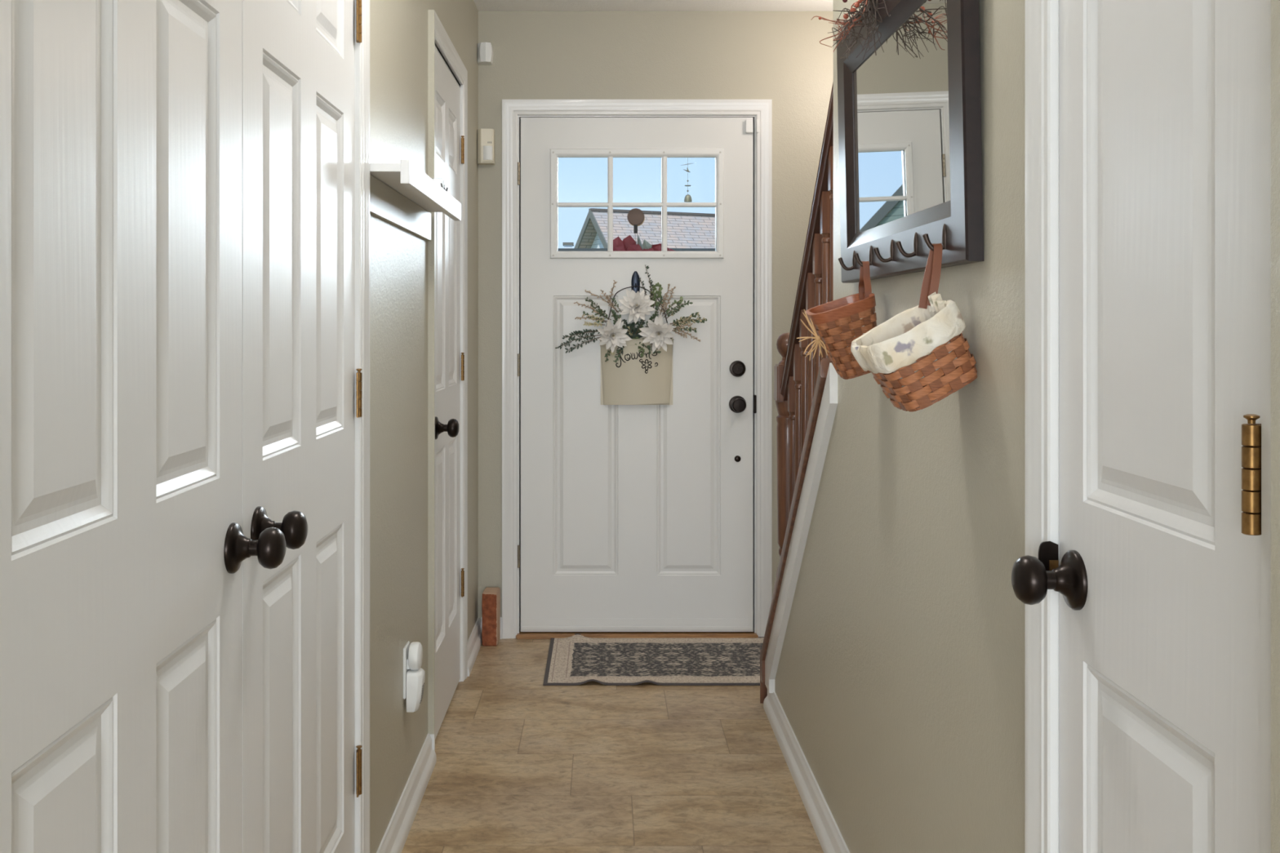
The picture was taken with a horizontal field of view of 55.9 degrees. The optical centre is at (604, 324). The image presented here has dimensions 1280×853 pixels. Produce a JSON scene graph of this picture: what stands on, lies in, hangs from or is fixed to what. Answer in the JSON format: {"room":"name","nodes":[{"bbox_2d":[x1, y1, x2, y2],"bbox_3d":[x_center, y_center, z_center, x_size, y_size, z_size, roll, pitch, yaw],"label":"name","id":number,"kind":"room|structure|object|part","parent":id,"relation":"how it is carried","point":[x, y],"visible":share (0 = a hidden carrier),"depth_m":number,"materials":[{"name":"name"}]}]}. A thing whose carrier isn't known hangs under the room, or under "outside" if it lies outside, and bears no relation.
{"room":"entrance hallway","nodes":[
{"label":"entrance hallway","id":0,"kind":"room"},
{"bbox_2d":[369,0,478,852],"bbox_3d":[-0.558,-0.002,2.307,0.120,2.468,5.214,0,0,0],"label":"wall","id":1,"kind":"structure","parent":0,"point":[398,28],"depth_m":2.98,"materials":[{"name":"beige paint"}]},
{"bbox_2d":[0,0,286,852],"bbox_3d":[-0.480,0.202,1.282,0.106,2.035,0.751,0,0,0],"label":"door","id":2,"kind":"structure","parent":1,"relation":"in","point":[124,546],"depth_m":1.23,"materials":[{"name":"white paint"}]},
{"bbox_3d":[-0.462,0.298,1.611,0.070,0.067,0.067,0,0,0],"label":"knob","id":3,"kind":"part","parent":2,"relation":"part of","materials":[{"name":"brown metal"}]},
{"bbox_2d":[242,0,362,852],"bbox_3d":[-0.480,0.202,2.036,0.106,2.035,0.750,0,0,0],"label":"door","id":4,"kind":"structure","parent":1,"relation":"in","point":[298,55],"depth_m":1.97,"materials":[{"name":"white paint"}]},
{"bbox_3d":[-0.462,0.294,1.730,0.070,0.067,0.067,0,0,0],"label":"knob","id":5,"kind":"part","parent":4,"relation":"part of","materials":[{"name":"brown metal"}]},
{"bbox_2d":[354,0,355,852],"bbox_3d":[-0.558,0.197,1.657,0.120,2.070,1.533,0,0,0],"label":"trim","id":6,"kind":"structure","parent":1,"relation":"attached to","point":[354,0],"depth_m":2.40,"materials":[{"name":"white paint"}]},
{"bbox_2d":[355,0,369,852],"bbox_3d":[-0.489,0.172,1.653,0.018,2.120,1.631,0,0,0],"label":"trim","id":7,"kind":"structure","parent":1,"relation":"attached to","point":[362,49],"depth_m":2.42,"materials":[{"name":"white paint"}]},
{"bbox_2d":[369,173,431,240],"bbox_3d":[-0.492,-0.275,2.931,0.012,0.077,0.922,0,0,0],"label":"trim","id":8,"kind":"structure","parent":1,"relation":"attached to","point":[387,204],"depth_m":2.85,"materials":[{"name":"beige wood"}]},
{"bbox_2d":[376,733,436,852],"bbox_3d":[-0.485,1.192,2.935,0.024,0.080,0.930,0,0,0],"label":"baseboard","id":9,"kind":"structure","parent":1,"relation":"attached to","point":[394,838],"depth_m":3.00,"materials":[{"name":"white paint"}]},
{"bbox_2d":[403,640,409,699],"bbox_3d":[-0.495,0.863,3.017,0.006,0.126,0.070,0,0,0],"label":"outlet plate","id":10,"kind":"object","parent":1,"relation":"attached to","point":[406,648],"visible":0.71,"depth_m":2.98,"materials":[{"name":"white plastic"}]},
{"bbox_2d":[406,641,422,670],"bbox_3d":[-0.474,0.829,3.018,0.034,0.069,0.069,0,0,0],"label":"plug","id":11,"kind":"object","parent":10,"relation":"attached to","point":[414,661],"visible":1,"depth_m":2.99,"materials":[{"name":"white plastic"}]},
{"bbox_2d":[406,667,424,712],"bbox_3d":[-0.471,0.911,3.015,0.039,0.098,0.064,0,0,0],"label":"plug","id":12,"kind":"object","parent":10,"relation":"attached to","point":[415,678],"visible":0.94,"depth_m":2.98,"materials":[{"name":"white plastic"}]},
{"bbox_2d":[369,160,461,221],"bbox_3d":[-0.449,-0.315,2.918,0.098,0.049,0.893,0,0,0],"label":"ledge shelf","id":13,"kind":"object","parent":1,"relation":"attached to","point":[405,177],"visible":0.86,"depth_m":2.71,"materials":[{"name":"white paint"}]},
{"bbox_2d":[431,177,444,188],"bbox_3d":[-0.440,-0.359,3.185,0.030,0.054,0.030,0,0,0],"label":"block","id":14,"kind":"object","parent":13,"relation":"on","point":[440,181],"visible":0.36,"depth_m":3.17,"materials":[{"name":"white"}]},
{"bbox_2d":[427,9,434,733],"bbox_3d":[-0.488,0.133,3.402,0.018,2.043,0.002,0,0,0],"label":"trim","id":15,"kind":"structure","parent":1,"relation":"attached to","point":[430,12],"depth_m":3.40,"materials":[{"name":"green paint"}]},
{"bbox_2d":[429,10,467,751],"bbox_3d":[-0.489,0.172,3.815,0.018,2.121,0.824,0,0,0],"label":"trim","id":16,"kind":"structure","parent":1,"relation":"attached to","point":[442,41],"depth_m":4.17,"materials":[{"name":"white paint"}]},
{"bbox_2d":[435,48,464,738],"bbox_3d":[-0.480,0.202,3.820,0.106,2.035,0.698,0,0,0],"label":"door","id":17,"kind":"structure","parent":1,"relation":"in","point":[447,91],"depth_m":3.83,"materials":[{"name":"white paint"}]},
{"bbox_3d":[-0.462,0.303,3.545,0.070,0.067,0.067,0,0,0],"label":"knob","id":18,"kind":"part","parent":17,"relation":"part of","materials":[{"name":"brown metal"}]},
{"bbox_2d":[467,617,482,676],"bbox_3d":[-0.485,1.192,4.491,0.024,0.080,0.526,0,0,0],"label":"baseboard","id":19,"kind":"structure","parent":1,"relation":"attached to","point":[475,640],"depth_m":4.49,"materials":[{"name":"white paint"}]},
{"bbox_2d":[401,638,823,852],"bbox_3d":[0.000,1.282,-0.035,6.000,0.100,9.930,0,0,0],"label":"floor","id":20,"kind":"structure","parent":0,"point":[523,765],"depth_m":3.31,"materials":[{"name":"beige tile"}]},
{"bbox_2d":[481,587,500,646],"bbox_3d":[-0.439,1.129,4.672,0.059,0.205,0.101,0,0,2],"label":"brick","id":21,"kind":"object","parent":20,"relation":"on","point":[491,602],"visible":1,"depth_m":4.62,"materials":[{"name":"red brick"}]},
{"bbox_2d":[542,633,764,685],"bbox_3d":[0.251,1.221,4.430,0.920,0.021,0.624,0,0,0],"label":"rug","id":22,"kind":"object","parent":20,"relation":"on","point":[576,660],"visible":0.87,"depth_m":4.39,"materials":[{"name":"grey fabric"}]},
{"bbox_2d":[760,81,833,703],"bbox_3d":[0.585,0.251,3.384,0.156,1.962,1.112,0,0,0],"label":"stair railing","id":23,"kind":"object","parent":20,"relation":"on","point":[799,381],"visible":0.44,"depth_m":3.50,"materials":[{"name":"brown wood"}]},
{"bbox_3d":[0.591,0.523,3.885,0.080,0.998,0.080,0,0,0],"label":"newel post","id":24,"kind":"part","parent":23,"relation":"part of","materials":[{"name":"brown wood"}]},
{"bbox_3d":[0.585,0.654,3.384,0.156,1.155,1.112,0,0,0],"label":"rail","id":25,"kind":"part","parent":23,"relation":"part of","materials":[{"name":"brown wood"}]},
{"bbox_3d":[0.591,-0.244,3.337,0.060,0.972,1.017,0,0,0],"label":"handrail","id":26,"kind":"part","parent":23,"relation":"part of","materials":[{"name":"brown wood"}]},
{"bbox_2d":[473,0,833,11],"bbox_3d":[0.000,-1.286,-0.035,6.000,0.100,9.930,0,0,0],"label":"ceiling","id":27,"kind":"structure","parent":0,"point":[482,5],"depth_m":4.67,"materials":[{"name":"white paint"}]},
{"bbox_2d":[478,11,833,619],"bbox_3d":[0.500,-0.002,4.834,2.500,2.468,0.160,0,0,0],"label":"wall","id":28,"kind":"structure","parent":0,"point":[780,57],"depth_m":4.75,"materials":[{"name":"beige paint"}]},
{"bbox_2d":[477,42,493,64],"bbox_3d":[-0.467,-1.064,4.724,0.059,0.075,0.058,0,0,0],"label":"box","id":29,"kind":"object","parent":28,"relation":"attached to","point":[485,50],"visible":1,"depth_m":4.70,"materials":[{"name":"white plastic"}]},
{"bbox_2d":[477,128,494,164],"bbox_3d":[-0.464,-0.698,4.720,0.064,0.133,0.068,0,0,0],"label":"sensor","id":30,"kind":"object","parent":28,"relation":"attached to","point":[486,137],"visible":1,"depth_m":4.70,"materials":[{"name":"beige plastic"}]},
{"bbox_2d":[480,617,502,639],"bbox_3d":[-0.444,1.192,4.742,0.083,0.080,0.024,0,0,0],"label":"baseboard","id":31,"kind":"structure","parent":28,"relation":"attached to","point":[481,617],"depth_m":4.74,"materials":[{"name":"white paint"}]},
{"bbox_2d":[520,119,520,630],"bbox_3d":[0.128,0.198,4.807,0.928,2.035,0.014,0,0,0],"label":"trim","id":32,"kind":"structure","parent":28,"relation":"attached to","point":[520,119],"depth_m":4.80,"materials":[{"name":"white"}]},
{"bbox_2d":[517,117,753,631],"bbox_3d":[0.122,0.196,4.745,0.929,2.027,0.105,0,0,0],"label":"door","id":33,"kind":"structure","parent":28,"relation":"in","point":[634,517],"depth_m":4.75,"materials":[{"name":"white paint"}]},
{"bbox_2d":[631,271,639,293],"bbox_3d":[0.123,-0.168,4.741,0.034,0.089,0.030,0,0,0],"label":"hook","id":34,"kind":"object","parent":33,"relation":"attached to","point":[635,282],"visible":0.86,"depth_m":4.75,"materials":[{"name":"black metal"}]},
{"bbox_2d":[599,285,674,404],"bbox_3d":[0.127,0.080,4.728,0.293,0.468,0.046,0,0,0],"label":"flower basket","id":35,"kind":"object","parent":34,"relation":"hanging from","point":[633,380],"visible":0.96,"depth_m":4.72,"materials":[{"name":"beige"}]},
{"bbox_2d":[555,265,706,362],"bbox_3d":[0.104,-0.045,4.686,0.593,0.382,0.122,0,0,0],"label":"flower arrangement","id":36,"kind":"object","parent":35,"relation":"in","point":[637,304],"visible":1,"depth_m":4.70,"materials":[{"name":"green plant"}]},
{"bbox_3d":[0.039,0.040,4.664,0.137,0.140,0.063,0,0,0],"label":"flower","id":37,"kind":"part","parent":36,"relation":"part of","materials":[{"name":"white fabric"}]},
{"bbox_3d":[0.126,-0.071,4.660,0.144,0.134,0.069,0,0,0],"label":"flower","id":38,"kind":"part","parent":36,"relation":"part of","materials":[{"name":"white fabric"}]},
{"bbox_3d":[0.201,0.034,4.662,0.140,0.150,0.067,0,0,0],"label":"flower","id":39,"kind":"part","parent":36,"relation":"part of","materials":[{"name":"white fabric"}]},
{"bbox_3d":[0.127,-0.047,4.739,0.275,0.213,0.010,0,0,0],"label":"wire handle","id":40,"kind":"part","parent":35,"relation":"part of","materials":[{"name":"brown metal"}]},
{"bbox_2d":[626,208,644,240],"bbox_3d":[0.127,-0.391,4.840,0.070,0.154,0.021,0,0,0],"label":"hanger","id":41,"kind":"object","parent":33,"relation":"attached to","point":[635,216],"visible":1,"depth_m":4.84,"materials":[{"name":"orange metal"}]},
{"bbox_2d":[613,235,675,251],"bbox_3d":[0.126,-0.166,4.850,0.386,0.396,0.050,0,0,0],"label":"flowers","id":42,"kind":"object","parent":41,"relation":"hanging from","point":[628,244],"visible":0.23,"depth_m":4.84,"materials":[{"name":"red plant"}]},
{"bbox_3d":[0.525,0.313,4.723,0.068,0.068,0.061,0,0,0],"label":"knob","id":43,"kind":"part","parent":33,"relation":"part of","materials":[{"name":"brown metal"}]},
{"bbox_2d":[745,120,753,133],"bbox_3d":[0.570,-0.781,4.747,0.029,0.050,0.014,0,0,0],"label":"sensor","id":44,"kind":"object","parent":33,"relation":"attached to","point":[748,123],"visible":1,"depth_m":4.74,"materials":[{"name":"white plastic"}]},
{"bbox_2d":[502,99,772,638],"bbox_3d":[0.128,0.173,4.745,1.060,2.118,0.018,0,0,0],"label":"trim","id":45,"kind":"structure","parent":28,"relation":"attached to","point":[511,108],"depth_m":4.74,"materials":[{"name":"white paint"}]},
{"bbox_2d":[515,630,758,639],"bbox_3d":[0.128,1.224,4.819,0.950,0.017,0.190,0,0,0],"label":"threshold","id":46,"kind":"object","parent":28,"relation":"attached to","point":[522,635],"depth_m":4.73,"materials":[{"name":"brown wood"}]},
{"bbox_2d":[753,395,756,413],"bbox_3d":[0.593,0.312,4.758,0.009,0.071,0.033,0,0,0],"label":"strike plate","id":47,"kind":"object","parent":28,"relation":"attached to","point":[754,396],"visible":1,"depth_m":4.74,"materials":[{"name":"brown metal"}]},
{"bbox_2d":[755,119,759,132],"bbox_3d":[0.602,-0.781,4.737,0.010,0.050,0.012,0,0,0],"label":"sensor","id":48,"kind":"object","parent":28,"relation":"attached to","point":[757,120],"visible":1,"depth_m":4.73,"materials":[{"name":"white plastic"}]},
{"bbox_2d":[805,293,875,324],"bbox_3d":[0.446,-0.032,2.285,0.127,0.063,0.113,0,0,0],"label":"basket rim","id":49,"kind":"object","parent":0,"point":[847,310],"depth_m":2.24,"materials":[{"name":"brown wicker"}]},
{"bbox_2d":[900,373,977,411],"bbox_3d":[0.488,0.095,1.779,0.105,0.060,0.122,0,0,0],"label":"basket bottom","id":50,"kind":"object","parent":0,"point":[918,391],"depth_m":1.72,"materials":[{"name":"brown wicker"}]},
{"bbox_2d":[774,0,1279,852],"bbox_3d":[0.576,-0.002,1.812,0.151,2.468,4.225,0,0,0],"label":"wall","id":51,"kind":"structure","parent":0,"point":[900,681],"depth_m":1.90,"materials":[{"name":"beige paint"}]},
{"bbox_2d":[764,362,837,693],"bbox_3d":[0.527,0.622,3.328,0.018,1.070,1.115,0,0,0],"label":"trim","id":52,"kind":"structure","parent":51,"relation":"attached to","point":[828,404],"depth_m":3.17,"materials":[{"name":"white paint"}]},
{"bbox_2d":[763,690,849,852],"bbox_3d":[0.524,1.192,2.684,0.024,0.080,2.395,0,0,0],"label":"baseboard","id":53,"kind":"structure","parent":51,"relation":"attached to","point":[830,838],"depth_m":3.13,"materials":[{"name":"white paint"}]},
{"bbox_2d":[836,0,983,283],"bbox_3d":[0.504,-0.353,2.140,0.062,0.526,0.880,0,0,0],"label":"wall mirror","id":54,"kind":"object","parent":51,"relation":"attached to","point":[910,145],"visible":1,"depth_m":2.02,"materials":[{"name":"brown wood"}]},
{"bbox_2d":[796,261,876,379],"bbox_3d":[0.442,-0.009,2.285,0.164,0.224,0.118,0,0,0],"label":"hanging basket","id":55,"kind":"object","parent":54,"relation":"hanging from","point":[833,322],"visible":0.77,"depth_m":2.25,"materials":[{"name":"brown wicker"}]},
{"bbox_2d":[810,0,890,59],"bbox_3d":[0.450,-0.602,1.994,0.153,0.257,0.644,0,0,2],"label":"garland","id":56,"kind":"object","parent":54,"relation":"on","point":[853,20],"visible":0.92,"depth_m":2.19,"materials":[{"name":"brown plant"}]},
{"bbox_2d":[853,0,951,233],"bbox_3d":[0.520,-0.353,2.140,0.013,0.346,0.700,0,0,0],"label":"mirror glass","id":57,"kind":"object","parent":54,"relation":"attached to","point":[901,157],"depth_m":2.08,"materials":[{"name":"silver mirror"}]},
{"bbox_2d":[850,243,977,411],"bbox_3d":[0.455,0.002,1.771,0.174,0.247,0.156,0,0,0],"label":"hanging basket","id":58,"kind":"object","parent":54,"relation":"hanging from","point":[921,356],"visible":1,"depth_m":1.72,"materials":[{"name":"brown wicker"}]},
{"bbox_2d":[1057,0,1059,852],"bbox_3d":[0.591,0.197,1.197,0.110,2.070,0.494,0,0,0],"label":"trim","id":59,"kind":"structure","parent":51,"relation":"attached to","point":[1058,0],"depth_m":1.42,"materials":[{"name":"white paint"}]},
{"bbox_2d":[1011,0,1261,852],"bbox_3d":[0.518,0.202,1.194,0.106,2.035,0.460,0,0,0],"label":"door","id":60,"kind":"structure","parent":51,"relation":"in","point":[1157,577],"depth_m":1.17,"materials":[{"name":"white paint"}]},
{"bbox_3d":[0.523,0.281,1.423,0.023,0.052,0.002,0,0,0],"label":"strike plate","id":61,"kind":"part","parent":60,"relation":"part of","materials":[{"name":"brown metal"}]},
{"bbox_3d":[0.501,0.290,1.371,0.070,0.067,0.067,0,0,0],"label":"knob","id":62,"kind":"part","parent":60,"relation":"part of","materials":[{"name":"brown metal"}]},
{"bbox_2d":[1025,0,1271,852],"bbox_3d":[0.527,0.172,1.196,0.018,2.120,0.580,0,0,0],"label":"trim","id":63,"kind":"structure","parent":51,"relation":"attached to","point":[1041,15],"depth_m":1.44,"materials":[{"name":"white paint"}]},
{"label":"outside","id":64,"kind":"structure","parent":0,"visible":0},
{"bbox_3d":[0.000,1.607,47.465,60.000,0.250,85.070,0,0,0],"label":"ground","id":65,"kind":"structure","parent":64,"visible":0},
{"bbox_2d":[557,242,715,251],"bbox_3d":[2.250,-0.183,23.565,9.900,3.330,7.530,0,0,0],"label":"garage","id":66,"kind":"structure","parent":65,"relation":"on","point":[567,246],"depth_m":19.80,"materials":[{"name":"white"}]},
{"bbox_2d":[574,208,715,248],"bbox_3d":[5.010,-0.998,38.539,12.030,4.960,8.400,0,0,-25],"label":"neighbor house","id":67,"kind":"structure","parent":65,"relation":"on","point":[684,229],"depth_m":36.40,"materials":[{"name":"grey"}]},
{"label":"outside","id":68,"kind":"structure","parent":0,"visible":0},
{"bbox_3d":[1.000,-1.128,5.700,1.600,0.120,0.160,0,0,0],"label":"trim","id":69,"kind":"structure","parent":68,"visible":0},
{"bbox_2d":[680,157,692,202],"bbox_3d":[0.391,-0.825,5.700,0.046,0.487,0.044,0,0,-43],"label":"wind chime","id":70,"kind":"object","parent":69,"relation":"hanging from","point":[687,198],"visible":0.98,"depth_m":5.70,"materials":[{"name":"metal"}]}
]}

